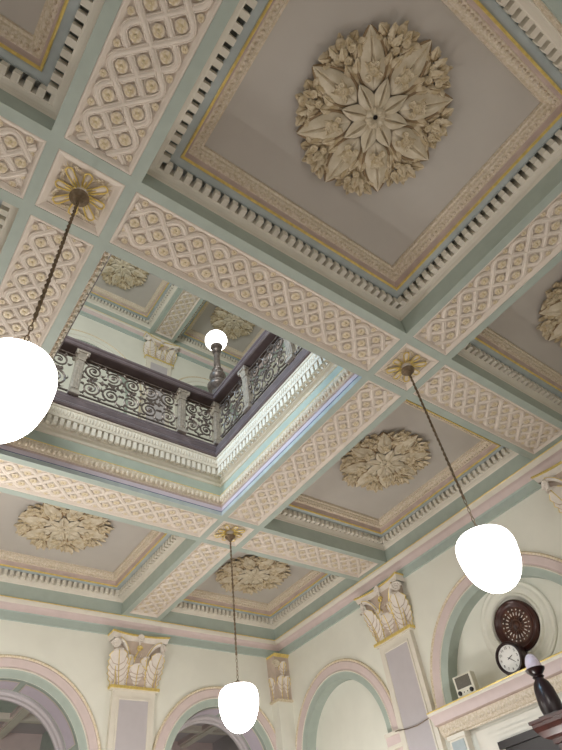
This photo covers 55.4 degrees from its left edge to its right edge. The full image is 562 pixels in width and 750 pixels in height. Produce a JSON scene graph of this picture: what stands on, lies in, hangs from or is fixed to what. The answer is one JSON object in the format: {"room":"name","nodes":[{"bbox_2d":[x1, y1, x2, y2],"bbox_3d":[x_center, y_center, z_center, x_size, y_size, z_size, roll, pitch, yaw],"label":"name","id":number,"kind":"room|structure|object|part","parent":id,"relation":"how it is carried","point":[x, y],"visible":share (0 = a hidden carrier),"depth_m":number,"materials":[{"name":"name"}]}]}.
{"room":"grand building lobby","nodes":[
{"label":"grand building lobby","id":0,"kind":"room"},
{"bbox_2d":[0,700,228,749],"bbox_3d":[-8.024,6.199,9.869,17.420,0.650,3.740,24,-56,-28],"label":"ceiling","id":1,"kind":"structure","parent":0,"point":[20,729],"depth_m":12.25,"materials":[{"name":"grey paint"}]},
{"bbox_2d":[0,314,273,749],"bbox_3d":[-7.293,2.706,10.916,17.030,17.400,0.550,24,-56,-28],"label":"wall","id":2,"kind":"structure","parent":0,"point":[82,657],"depth_m":11.42,"materials":[{"name":"beige paint"}]},
{"bbox_2d":[0,680,75,749],"bbox_3d":[-4.763,7.586,7.748,3.000,5.620,0.630,24,-56,-28],"label":"trim","id":3,"kind":"structure","parent":2,"relation":"attached to","point":[33,707],"depth_m":9.93,"materials":[{"name":"beige paint"}]},
{"bbox_2d":[0,654,100,749],"bbox_3d":[-4.554,7.199,7.688,3.766,6.003,0.070,24,-56,-28],"label":"trim","id":4,"kind":"structure","parent":2,"relation":"attached to","point":[43,675],"depth_m":9.85,"materials":[{"name":"pink paint"}]},
{"bbox_2d":[68,328,141,417],"bbox_3d":[-5.598,1.217,14.216,3.766,7.433,0.070,24,-56,-28],"label":"trim","id":5,"kind":"structure","parent":2,"relation":"attached to","point":[74,333],"depth_m":16.70,"materials":[{"name":"beige paint"}]},
{"bbox_2d":[105,629,170,749],"bbox_3d":[-2.606,7.735,8.943,1.293,6.585,0.415,24,-56,-28],"label":"pilaster","id":6,"kind":"object","parent":2,"relation":"attached to","point":[135,667],"visible":1,"depth_m":10.62,"materials":[{"name":"beige paint"}]},
{"bbox_3d":[-2.584,8.081,8.633,0.690,5.150,0.018,24,-56,-28],"label":"panel moulding","id":7,"kind":"part","parent":6,"relation":"part of","materials":[{"name":"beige paint"}]},
{"bbox_3d":[-2.591,8.089,8.638,0.600,5.060,0.015,24,-56,-28],"label":"inset panel","id":8,"kind":"part","parent":6,"relation":"part of","materials":[{"name":"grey paint"}]},
{"bbox_2d":[138,634,144,644],"bbox_3d":[-2.932,5.567,11.218,0.115,0.261,0.113,-11,-47,1],"label":"flower","id":9,"kind":"object","parent":6,"relation":"on","point":[141,638],"depth_m":11.26,"materials":[{"name":"paint"}]},
{"bbox_2d":[140,331,179,427],"bbox_3d":[-3.681,1.568,15.672,1.293,8.205,0.415,24,-56,-28],"label":"pilaster","id":10,"kind":"object","parent":2,"relation":"attached to","point":[160,356],"visible":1,"depth_m":17.92,"materials":[{"name":"beige paint"}]},
{"bbox_3d":[-3.659,1.915,15.361,0.690,6.770,0.018,24,-56,-28],"label":"panel moulding","id":11,"kind":"part","parent":10,"relation":"part of","materials":[{"name":"beige paint"}]},
{"bbox_3d":[-3.666,1.922,15.367,0.600,6.680,0.015,24,-56,-28],"label":"inset panel","id":12,"kind":"part","parent":10,"relation":"part of","materials":[{"name":"grey paint"}]},
{"bbox_2d":[79,305,284,384],"bbox_3d":[-3.219,-8.205,12.364,17.020,0.390,16.800,24,-56,-28],"label":"trim","id":13,"kind":"structure","parent":2,"relation":"attached to","point":[86,311],"depth_m":18.35,"materials":[{"name":"beige paint"}]},
{"bbox_2d":[168,376,243,430],"bbox_3d":[-2.058,2.756,16.308,3.206,7.603,0.070,24,-56,-28],"label":"trim","id":14,"kind":"structure","parent":2,"relation":"attached to","point":[192,380],"depth_m":18.42,"materials":[{"name":"beige paint"}]},
{"bbox_2d":[152,686,275,749],"bbox_3d":[-0.996,8.846,9.664,3.206,5.853,0.070,24,-56,-28],"label":"trim","id":15,"kind":"structure","parent":2,"relation":"attached to","point":[205,697],"depth_m":11.22,"materials":[{"name":"pink paint"}]},
{"bbox_2d":[178,708,263,749],"bbox_3d":[-1.204,9.233,9.724,2.440,5.470,0.630,24,-56,-28],"label":"trim","id":16,"kind":"structure","parent":2,"relation":"attached to","point":[204,716],"depth_m":11.77,"materials":[{"name":"beige paint"}]},
{"bbox_2d":[0,440,561,657],"bbox_3d":[-2.072,-1.629,5.189,17.020,0.390,16.800,24,-56,-28],"label":"trim","id":17,"kind":"structure","parent":2,"relation":"attached to","point":[518,486],"depth_m":10.98,"materials":[{"name":"beige paint"}]},
{"bbox_2d":[266,653,295,749],"bbox_3d":[0.277,8.966,10.569,0.566,6.480,0.455,24,-56,-28],"label":"pilaster","id":18,"kind":"object","parent":2,"relation":"attached to","point":[277,663],"visible":1,"depth_m":12.21,"materials":[{"name":"beige paint"}]},
{"bbox_2d":[40,731,238,749],"bbox_3d":[-2.526,10.050,11.034,4.750,6.600,3.540,24,-56,-28],"label":"wall","id":19,"kind":"structure","parent":0,"point":[226,742],"depth_m":13.96,"materials":[{"name":"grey paint"}]},
{"bbox_2d":[84,287,234,368],"bbox_3d":[-3.285,-8.588,12.782,17.020,0.750,16.800,24,-56,-28],"label":"ceiling","id":20,"kind":"structure","parent":0,"point":[178,291],"depth_m":18.39,"materials":[{"name":"green paint"}]},
{"bbox_2d":[101,255,148,289],"bbox_3d":[-5.141,-3.528,17.423,1.766,0.141,1.766,24,-56,-28],"label":"ceiling medallion","id":21,"kind":"object","parent":20,"relation":"attached to","point":[118,273],"visible":0.58,"depth_m":17.59,"materials":[{"name":"beige paint"}]},
{"bbox_2d":[86,258,177,328],"bbox_3d":[-5.208,-3.487,17.292,3.759,0.420,3.240,24,-56,-28],"label":"trim","id":22,"kind":"structure","parent":20,"relation":"attached to","point":[143,304],"depth_m":18.19,"materials":[{"name":"beige paint"}]},
{"bbox_3d":[-5.231,-3.618,17.435,2.879,0.030,2.360,24,-56,-28],"label":"panel","id":23,"kind":"part","parent":22,"relation":"part of","materials":[{"name":"beige paint"}]},
{"bbox_3d":[-5.222,-3.563,17.376,3.095,0.142,2.576,24,-56,-28],"label":"egg moulding","id":24,"kind":"part","parent":22,"relation":"part of","materials":[{"name":"paint"}]},
{"bbox_2d":[155,290,200,339],"bbox_3d":[-3.236,-2.386,18.004,0.664,0.062,3.100,24,-56,-28],"label":"lattice panel","id":25,"kind":"object","parent":20,"relation":"attached to","point":[185,303],"visible":0.66,"depth_m":18.25,"materials":[{"name":"beige paint"}]},
{"bbox_2d":[176,300,264,365],"bbox_3d":[-1.691,-1.905,19.305,3.164,0.420,3.240,24,-56,-28],"label":"trim","id":26,"kind":"structure","parent":20,"relation":"attached to","point":[195,331],"depth_m":19.68,"materials":[{"name":"beige paint"}]},
{"bbox_3d":[-1.713,-2.035,19.448,2.284,0.030,2.360,24,-56,-28],"label":"panel","id":27,"kind":"part","parent":26,"relation":"part of","materials":[{"name":"beige paint"}]},
{"bbox_2d":[210,307,254,339],"bbox_3d":[-1.704,-1.982,19.389,1.766,0.141,1.766,24,-56,-28],"label":"ceiling medallion","id":28,"kind":"object","parent":20,"relation":"attached to","point":[230,326],"visible":0.59,"depth_m":19.48,"materials":[{"name":"beige paint"}]},
{"bbox_2d":[0,0,561,639],"bbox_3d":[-2.139,-2.012,5.606,17.020,0.750,16.800,24,-56,-28],"label":"ceiling","id":29,"kind":"structure","parent":0,"point":[13,109],"depth_m":6.70,"materials":[{"name":"green paint"}]},
{"bbox_2d":[0,200,18,252],"bbox_3d":[-5.283,-1.445,5.767,3.760,0.420,3.782,24,-56,-28],"label":"trim","id":30,"kind":"structure","parent":29,"relation":"attached to","point":[8,212],"depth_m":5.74,"materials":[{"name":"beige paint"}]},
{"bbox_2d":[0,116,46,198],"bbox_3d":[-3.883,-2.653,4.271,3.760,0.062,0.664,24,-56,-28],"label":"lattice panel","id":31,"kind":"object","parent":29,"relation":"attached to","point":[21,150],"visible":1,"depth_m":5.03,"materials":[{"name":"beige paint"}]},
{"bbox_2d":[0,215,93,347],"bbox_3d":[-3.351,-0.298,6.513,0.664,0.062,3.782,24,-56,-28],"label":"lattice panel","id":32,"kind":"object","parent":29,"relation":"attached to","point":[23,282],"visible":0.72,"depth_m":5.91,"materials":[{"name":"beige paint"}]},
{"bbox_2d":[0,0,104,119],"bbox_3d":[-2.724,-4.312,3.548,3.760,0.420,3.315,24,-56,-28],"label":"trim","id":33,"kind":"structure","parent":29,"relation":"attached to","point":[43,43],"depth_m":4.85,"materials":[{"name":"beige paint"}]},
{"bbox_3d":[-2.747,-4.443,3.691,2.880,0.030,2.435,24,-56,-28],"label":"panel","id":34,"kind":"part","parent":33,"relation":"part of","materials":[{"name":"beige paint"}]},
{"bbox_3d":[-2.737,-4.389,3.632,3.096,0.142,2.651,24,-56,-28],"label":"egg moulding","id":35,"kind":"part","parent":33,"relation":"part of","materials":[{"name":"paint"}]},
{"bbox_2d":[14,503,113,554],"bbox_3d":[-4.079,2.893,10.092,1.766,0.141,1.766,24,-56,-28],"label":"ceiling medallion","id":36,"kind":"object","parent":29,"relation":"attached to","point":[62,534],"visible":0.92,"depth_m":10.04,"materials":[{"name":"beige paint"}]},
{"bbox_2d":[35,149,125,236],"bbox_3d":[-2.004,-1.808,5.347,0.664,0.066,0.664,24,-56,-28],"label":"boss","id":37,"kind":"object","parent":29,"relation":"attached to","point":[67,173],"visible":0.97,"depth_m":5.33,"materials":[{"name":"beige paint"}]},
{"bbox_2d":[0,188,88,443],"bbox_3d":[-1.813,-0.713,4.152,0.530,3.140,0.530,24,-56,-28],"label":"pendant lamp","id":38,"kind":"object","parent":37,"relation":"hanging from","point":[28,374],"visible":1,"depth_m":3.15,"materials":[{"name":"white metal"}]},
{"bbox_3d":[-1.667,0.126,3.236,0.530,0.640,0.530,24,-56,-28],"label":"globe","id":39,"kind":"part","parent":38,"relation":"part of"},
{"bbox_3d":[-1.732,-0.250,3.647,0.028,0.416,0.028,-12,-47,2],"label":"chain","id":40,"kind":"part","parent":38,"relation":"part of","materials":[{"name":"brown metal"}]},
{"bbox_3d":[-1.870,-1.042,4.510,0.035,1.965,0.035,24,-56,-28],"label":"twisted rod","id":41,"kind":"part","parent":38,"relation":"part of","materials":[{"name":"brown metal"}]},
{"bbox_2d":[0,492,185,602],"bbox_3d":[-4.062,3.089,10.117,3.759,0.420,3.240,24,-56,-28],"label":"trim","id":42,"kind":"structure","parent":29,"relation":"attached to","point":[113,570],"depth_m":10.80,"materials":[{"name":"beige paint"}]},
{"bbox_3d":[-4.085,2.958,10.260,2.879,0.030,2.360,24,-56,-28],"label":"panel","id":43,"kind":"part","parent":42,"relation":"part of","materials":[{"name":"beige paint"}]},
{"bbox_3d":[-4.075,3.012,10.201,3.095,0.142,2.576,24,-56,-28],"label":"egg moulding","id":44,"kind":"part","parent":42,"relation":"part of","materials":[{"name":"paint"}]},
{"bbox_2d":[0,459,217,537],"bbox_3d":[-2.818,2.056,8.756,3.759,0.062,0.664,24,-56,-28],"label":"lattice panel","id":45,"kind":"object","parent":29,"relation":"attached to","point":[13,476],"visible":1,"depth_m":8.69,"materials":[{"name":"beige paint"}]},
{"bbox_2d":[64,0,222,175],"bbox_3d":[-0.792,-3.165,4.295,0.664,0.062,3.315,24,-56,-28],"label":"lattice panel","id":46,"kind":"object","parent":29,"relation":"attached to","point":[149,46],"visible":1,"depth_m":4.70,"materials":[{"name":"beige paint"}]},
{"bbox_2d":[130,542,229,617],"bbox_3d":[-2.090,4.190,10.828,0.664,0.062,3.100,24,-56,-28],"label":"lattice panel","id":47,"kind":"object","parent":29,"relation":"attached to","point":[203,558],"visible":0.99,"depth_m":10.77,"materials":[{"name":"beige paint"}]},
{"bbox_2d":[0,251,361,515],"bbox_3d":[-1.553,0.078,8.100,3.999,1.461,4.022,24,-56,-28],"label":"trim","id":48,"kind":"structure","parent":29,"relation":"attached to","point":[76,435],"depth_m":8.85,"materials":[{"name":"grey paint"}]},
{"bbox_2d":[54,335,222,444],"bbox_3d":[-2.748,0.306,10.010,3.879,1.310,0.340,24,-56,-28],"label":"gallery balustrade","id":49,"kind":"object","parent":48,"relation":"on","point":[82,353],"visible":0.86,"depth_m":10.10,"materials":[{"name":"brown metal"}]},
{"bbox_3d":[-3.923,-0.154,9.250,0.623,0.934,0.051,24,-56,-28],"label":"scroll panel","id":50,"kind":"part","parent":49,"relation":"part of","materials":[{"name":"black metal"}]},
{"bbox_3d":[-3.598,-0.005,9.432,0.258,1.080,0.258,24,-56,-28],"label":"newel post","id":51,"kind":"part","parent":49,"relation":"part of","materials":[{"name":"beige paint"}]},
{"bbox_3d":[-2.792,0.355,9.898,1.996,0.934,0.051,24,-56,-28],"label":"scroll panel","id":52,"kind":"part","parent":49,"relation":"part of","materials":[{"name":"black metal"}]},
{"bbox_3d":[-2.812,-0.058,10.407,3.879,0.225,0.340,24,-56,-28],"label":"handrail","id":53,"kind":"part","parent":49,"relation":"part of","materials":[{"name":"brown wood"}]},
{"bbox_3d":[-1.940,0.741,10.380,0.258,1.080,0.258,24,-56,-28],"label":"newel post","id":54,"kind":"part","parent":49,"relation":"part of","materials":[{"name":"grey metal"}]},
{"bbox_3d":[-1.637,0.875,10.559,0.754,0.934,0.051,24,-56,-28],"label":"scroll panel","id":55,"kind":"part","parent":49,"relation":"part of","materials":[{"name":"black metal"}]},
{"bbox_3d":[-1.296,1.030,10.749,0.258,1.080,0.258,24,-56,-28],"label":"newel post","id":56,"kind":"part","parent":49,"relation":"part of","materials":[{"name":"grey metal"}]},
{"bbox_2d":[205,330,228,407],"bbox_3d":[-1.464,-0.207,12.275,0.530,2.385,0.530,24,-56,-28],"label":"lamp","id":57,"kind":"object","parent":49,"relation":"on","point":[215,340],"visible":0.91,"depth_m":12.52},
{"bbox_3d":[-1.572,-0.830,12.954,0.530,0.530,0.530,24,-56,-28],"label":"globe","id":58,"kind":"part","parent":57,"relation":"part of"},
{"bbox_2d":[213,330,302,437],"bbox_3d":[-0.249,-0.235,9.914,0.340,1.310,3.487,24,-56,-28],"label":"gallery balustrade","id":59,"kind":"object","parent":48,"relation":"on","point":[242,373],"visible":0.75,"depth_m":10.20,"materials":[{"name":"brown metal"}]},
{"bbox_3d":[-0.955,0.645,10.457,0.051,0.934,0.994,24,-56,-28],"label":"scroll panel","id":60,"kind":"part","parent":59,"relation":"part of","materials":[{"name":"black metal"}]},
{"bbox_3d":[-0.633,0.287,10.173,0.258,1.080,0.258,24,-56,-28],"label":"newel post","id":61,"kind":"part","parent":59,"relation":"part of","materials":[{"name":"grey metal"}]},
{"bbox_3d":[-0.290,-0.625,10.291,0.340,0.225,3.407,24,-56,-28],"label":"handrail","id":62,"kind":"part","parent":59,"relation":"part of","materials":[{"name":"brown wood"}]},
{"bbox_3d":[-0.259,-0.134,9.854,0.051,0.934,1.294,24,-56,-28],"label":"scroll panel","id":63,"kind":"part","parent":59,"relation":"part of","materials":[{"name":"black metal"}]},
{"bbox_3d":[0.146,-0.585,9.498,0.258,1.080,0.258,24,-56,-28],"label":"newel post","id":64,"kind":"part","parent":59,"relation":"part of","materials":[{"name":"grey metal"}]},
{"bbox_3d":[0.438,-0.915,9.249,0.051,0.934,1.013,24,-56,-28],"label":"scroll panel","id":65,"kind":"part","parent":59,"relation":"part of","materials":[{"name":"black metal"}]},
{"bbox_2d":[206,521,253,546],"bbox_3d":[-0.940,2.900,9.832,0.664,0.066,0.664,24,-56,-28],"label":"boss","id":66,"kind":"object","parent":29,"relation":"attached to","point":[240,532],"visible":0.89,"depth_m":9.84,"materials":[{"name":"beige paint"}]},
{"bbox_2d":[219,534,258,733],"bbox_3d":[-0.750,3.986,8.648,0.580,3.110,0.580,24,-56,-28],"label":"pendant lamp","id":67,"kind":"object","parent":66,"relation":"hanging from","point":[238,700],"visible":1,"depth_m":7.60,"materials":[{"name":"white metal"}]},
{"bbox_3d":[-0.805,3.670,8.992,0.035,1.976,0.035,24,-56,-28],"label":"twisted rod","id":68,"kind":"part","parent":67,"relation":"part of","materials":[{"name":"brown metal"}]},
{"bbox_3d":[-0.604,4.828,7.729,0.580,0.600,0.580,24,-56,-28],"label":"globe","id":69,"kind":"part","parent":67,"relation":"part of"},
{"bbox_2d":[215,555,290,595],"bbox_3d":[-0.623,4.556,12.168,1.766,0.141,1.766,24,-56,-28],"label":"ceiling medallion","id":70,"kind":"object","parent":29,"relation":"attached to","point":[254,580],"visible":0.95,"depth_m":12.10,"materials":[{"name":"beige paint"}]},
{"bbox_2d":[110,192,399,370],"bbox_3d":[-0.125,-0.962,6.421,3.759,0.062,0.664,24,-56,-28],"label":"lattice panel","id":71,"kind":"object","parent":29,"relation":"attached to","point":[147,229],"visible":0.99,"depth_m":6.25,"materials":[{"name":"beige paint"}]},
{"bbox_2d":[171,551,344,628],"bbox_3d":[-0.544,4.671,12.130,3.164,0.420,3.240,24,-56,-28],"label":"trim","id":72,"kind":"structure","parent":29,"relation":"attached to","point":[266,608],"depth_m":12.75,"materials":[{"name":"beige paint"}]},
{"bbox_3d":[-0.567,4.540,12.272,2.284,0.030,2.360,24,-56,-28],"label":"panel","id":73,"kind":"part","parent":72,"relation":"part of","materials":[{"name":"beige paint"}]},
{"bbox_3d":[-0.557,4.595,12.213,2.500,0.142,2.576,24,-56,-28],"label":"egg moulding","id":74,"kind":"part","parent":72,"relation":"part of","materials":[{"name":"paint"}]},
{"bbox_2d":[242,531,377,577],"bbox_3d":[0.643,3.613,10.736,3.024,0.062,0.664,24,-56,-28],"label":"lattice panel","id":75,"kind":"object","parent":29,"relation":"attached to","point":[262,542],"visible":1,"depth_m":10.68,"materials":[{"name":"beige paint"}]},
{"bbox_2d":[228,380,400,525],"bbox_3d":[0.407,1.392,8.663,0.664,0.062,3.782,24,-56,-28],"label":"lattice panel","id":76,"kind":"object","parent":29,"relation":"attached to","point":[371,400],"visible":0.99,"depth_m":8.52,"materials":[{"name":"beige paint"}]},
{"bbox_2d":[147,0,561,320],"bbox_3d":[1.049,-2.553,5.620,3.759,0.630,3.320,24,-56,-28],"label":"coffer","id":77,"kind":"structure","parent":29,"relation":"attached to","point":[233,148],"depth_m":5.87,"materials":[{"name":"beige paint"}]},
{"bbox_3d":[1.012,-2.752,5.841,2.879,0.030,2.435,24,-56,-28],"label":"panel","id":78,"kind":"part","parent":77,"relation":"part of","materials":[{"name":"beige paint"}]},
{"bbox_2d":[295,20,453,195],"bbox_3d":[1.003,-2.763,5.721,1.766,0.141,1.766,24,-56,-28],"label":"ceiling medallion","id":79,"kind":"object","parent":77,"relation":"attached to","point":[371,159],"visible":1,"depth_m":5.65,"materials":[{"name":"beige paint"}]},
{"bbox_2d":[274,399,518,550],"bbox_3d":[1.994,1.828,9.930,3.164,0.420,3.782,24,-56,-28],"label":"coffer","id":80,"kind":"structure","parent":29,"relation":"attached to","point":[329,506],"depth_m":10.41,"materials":[{"name":"beige paint"}]},
{"bbox_2d":[340,429,430,492],"bbox_3d":[1.930,1.620,9.886,1.766,0.141,1.766,24,-56,-28],"label":"ceiling medallion","id":81,"kind":"object","parent":80,"relation":"attached to","point":[387,470],"visible":1,"depth_m":9.81,"materials":[{"name":"beige paint"}]},
{"bbox_3d":[1.971,1.697,10.072,2.284,0.030,2.902,24,-56,-28],"label":"panel","id":82,"kind":"part","parent":80,"relation":"part of","materials":[{"name":"beige paint"}]},
{"bbox_3d":[1.980,1.752,10.013,2.500,0.142,3.118,24,-56,-28],"label":"egg moulding","id":83,"kind":"part","parent":80,"relation":"part of","materials":[{"name":"paint"}]},
{"bbox_2d":[374,343,438,390],"bbox_3d":[1.754,-0.118,7.497,0.664,0.066,0.664,24,-56,-28],"label":"boss","id":84,"kind":"object","parent":29,"relation":"attached to","point":[422,362],"visible":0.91,"depth_m":7.49,"materials":[{"name":"beige paint"}]},
{"bbox_2d":[401,365,521,592],"bbox_3d":[1.948,0.995,6.283,0.596,3.190,0.596,24,-56,-28],"label":"pendant lamp","id":85,"kind":"object","parent":84,"relation":"hanging from","point":[489,554],"visible":1,"depth_m":5.19,"materials":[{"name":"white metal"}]},
{"bbox_3d":[1.893,0.679,6.627,0.035,2.055,0.035,24,-56,-28],"label":"twisted rod","id":86,"kind":"part","parent":85,"relation":"part of","materials":[{"name":"brown metal"}]},
{"bbox_3d":[2.037,1.501,5.731,0.028,0.416,0.028,-12,-47,2],"label":"chain","id":87,"kind":"part","parent":85,"relation":"part of","materials":[{"name":"brown metal"}]},
{"bbox_3d":[2.099,1.863,5.335,0.596,0.600,0.596,24,-56,-28],"label":"globe","id":88,"kind":"part","parent":85,"relation":"part of"},
{"bbox_2d":[413,192,561,355],"bbox_3d":[2.966,-1.475,6.445,0.664,0.062,3.315,24,-56,-28],"label":"lattice panel","id":89,"kind":"object","parent":29,"relation":"attached to","point":[539,242],"visible":1,"depth_m":6.67,"materials":[{"name":"beige paint"}]},
{"bbox_2d":[413,365,561,453],"bbox_3d":[3.336,0.595,8.401,3.024,0.062,0.664,24,-56,-28],"label":"lattice panel","id":90,"kind":"object","parent":29,"relation":"attached to","point":[448,389],"visible":1,"depth_m":8.32,"materials":[{"name":"beige paint"}]},
{"bbox_2d":[457,260,561,414],"bbox_3d":[4.566,-0.970,7.633,3.164,0.630,3.320,24,-56,-28],"label":"trim","id":91,"kind":"structure","parent":29,"relation":"attached to","point":[511,348],"depth_m":8.22,"materials":[{"name":"beige paint"}]},
{"bbox_3d":[4.539,-1.115,7.794,2.500,0.142,2.651,24,-56,-28],"label":"egg moulding","id":92,"kind":"part","parent":91,"relation":"part of","materials":[{"name":"paint"}]},
{"bbox_3d":[4.530,-1.170,7.854,2.284,0.030,2.435,24,-56,-28],"label":"panel","id":93,"kind":"part","parent":91,"relation":"part of","materials":[{"name":"beige paint"}]},
{"bbox_2d":[536,282,561,347],"bbox_3d":[4.636,-1.072,7.851,1.766,0.141,1.766,24,-56,-28],"label":"ceiling medallion","id":94,"kind":"object","parent":91,"relation":"attached to","point":[551,309],"visible":1,"depth_m":7.92,"materials":[{"name":"beige paint"}]},
{"bbox_2d":[252,345,561,749],"bbox_3d":[4.754,0.084,10.848,0.500,18.000,16.800,24,-56,-28],"label":"wall","id":95,"kind":"structure","parent":0,"point":[346,716],"depth_m":10.36,"materials":[{"name":"beige paint"}]},
{"bbox_2d":[295,658,402,749],"bbox_3d":[1.377,8.021,9.936,0.070,5.003,3.206,24,-56,-28],"label":"trim","id":96,"kind":"structure","parent":95,"relation":"attached to","point":[345,668],"depth_m":11.42,"materials":[{"name":"pink paint"}]},
{"bbox_2d":[384,729,401,749],"bbox_3d":[1.288,7.537,10.419,0.120,0.260,3.200,24,-56,-28],"label":"trim","id":97,"kind":"structure","parent":95,"relation":"attached to","point":[393,739],"depth_m":9.71,"materials":[{"name":"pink paint"}]},
{"bbox_2d":[353,571,447,749],"bbox_3d":[2.425,6.665,8.848,0.415,6.585,1.293,24,-56,-28],"label":"pilaster","id":98,"kind":"object","parent":95,"relation":"attached to","point":[387,614],"visible":1,"depth_m":10.16,"materials":[{"name":"beige paint"}]},
{"bbox_2d":[373,586,379,598],"bbox_3d":[1.994,4.518,11.125,0.113,0.261,0.115,-11,-47,1],"label":"flower","id":99,"kind":"object","parent":98,"relation":"on","point":[376,589],"depth_m":11.17,"materials":[{"name":"paint"}]},
{"bbox_3d":[2.524,6.995,8.535,0.018,5.150,0.690,24,-56,-28],"label":"panel moulding","id":100,"kind":"part","parent":98,"relation":"part of","materials":[{"name":"beige paint"}]},
{"bbox_3d":[2.533,7.000,8.541,0.015,5.060,0.600,24,-56,-28],"label":"inset panel","id":101,"kind":"part","parent":98,"relation":"part of","materials":[{"name":"grey paint"}]},
{"bbox_2d":[395,718,428,731],"bbox_3d":[2.295,6.254,9.534,0.070,0.114,1.414,21,-54,-25],"label":"cable","id":102,"kind":"object","parent":98,"relation":"attached to","point":[427,718],"visible":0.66,"depth_m":9.43,"materials":[{"name":"brown metal"}]},
{"bbox_2d":[426,651,561,749],"bbox_3d":[4.016,6.059,6.775,0.515,4.190,3.769,24,-56,-28],"label":"door frame","id":103,"kind":"structure","parent":95,"relation":"in","point":[454,720],"depth_m":8.30,"materials":[{"name":"beige paint"}]},
{"bbox_2d":[452,671,479,697],"bbox_3d":[3.057,5.127,8.844,0.170,0.315,0.360,30,-58,-31],"label":"speaker box","id":104,"kind":"object","parent":103,"relation":"on","point":[466,683],"visible":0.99,"depth_m":8.80,"materials":[{"name":"beige plastic"}]},
{"bbox_2d":[495,641,526,674],"bbox_3d":[3.665,4.508,8.495,0.190,0.484,0.484,24,-56,-28],"label":"wall clock","id":105,"kind":"object","parent":103,"relation":"on","point":[510,656],"visible":0.99,"depth_m":8.46,"materials":[{"name":"brown wood"}]},
{"bbox_3d":[4.052,6.213,6.619,0.090,3.746,2.500,24,-56,-28],"label":"architrave","id":106,"kind":"part","parent":103,"relation":"part of","materials":[{"name":"beige paint"}]},
{"bbox_2d":[430,551,561,708],"bbox_3d":[3.699,4.060,8.993,0.070,1.902,3.776,24,-56,-28],"label":"trim","id":107,"kind":"structure","parent":95,"relation":"attached to","point":[549,567],"depth_m":9.58,"materials":[{"name":"pink paint"}]},
{"bbox_2d":[494,599,539,650],"bbox_3d":[3.916,4.165,8.909,0.120,0.791,0.791,24,-56,-28],"label":"air vent","id":108,"kind":"object","parent":95,"relation":"in","point":[515,621],"visible":0.99,"depth_m":8.89,"materials":[{"name":"red wood"}]},
{"bbox_2d":[480,581,557,660],"bbox_3d":[3.942,4.176,8.964,0.060,1.400,1.400,24,-56,-28],"label":"trim","id":109,"kind":"structure","parent":95,"relation":"attached to","point":[545,645],"depth_m":8.91,"materials":[{"name":"beige paint"}]},
{"bbox_2d":[531,460,561,512],"bbox_3d":[5.144,3.594,6.510,0.415,6.585,1.293,24,-56,-28],"label":"pilaster","id":110,"kind":"object","parent":95,"relation":"attached to","point":[548,477],"visible":1,"depth_m":8.92,"materials":[{"name":"paint"}]},
{"bbox_3d":[-2.296,4.501,1.409,17.620,0.100,21.200,24,-56,-28],"label":"floor","id":111,"kind":"structure","parent":0,"visible":0},
{"bbox_2d":[525,654,561,749],"bbox_3d":[4.543,4.372,5.163,1.380,3.970,2.920,24,-56,-28],"label":"timber vestibule","id":112,"kind":"object","parent":111,"relation":"on","point":[549,725],"visible":1,"depth_m":6.49,"materials":[{"name":"red wood"}]},
{"bbox_2d":[525,665,544,679],"bbox_3d":[3.269,3.816,6.833,0.250,0.120,0.250,24,-56,-28],"label":"cup","id":113,"kind":"object","parent":112,"relation":"on","point":[536,671],"depth_m":6.79,"materials":[{"name":"brown wood"}]},
{"bbox_3d":[4.420,3.663,5.938,1.380,0.405,2.920,24,-56,-28],"label":"cornice","id":114,"kind":"part","parent":112,"relation":"part of","materials":[{"name":"red wood"}]}
]}

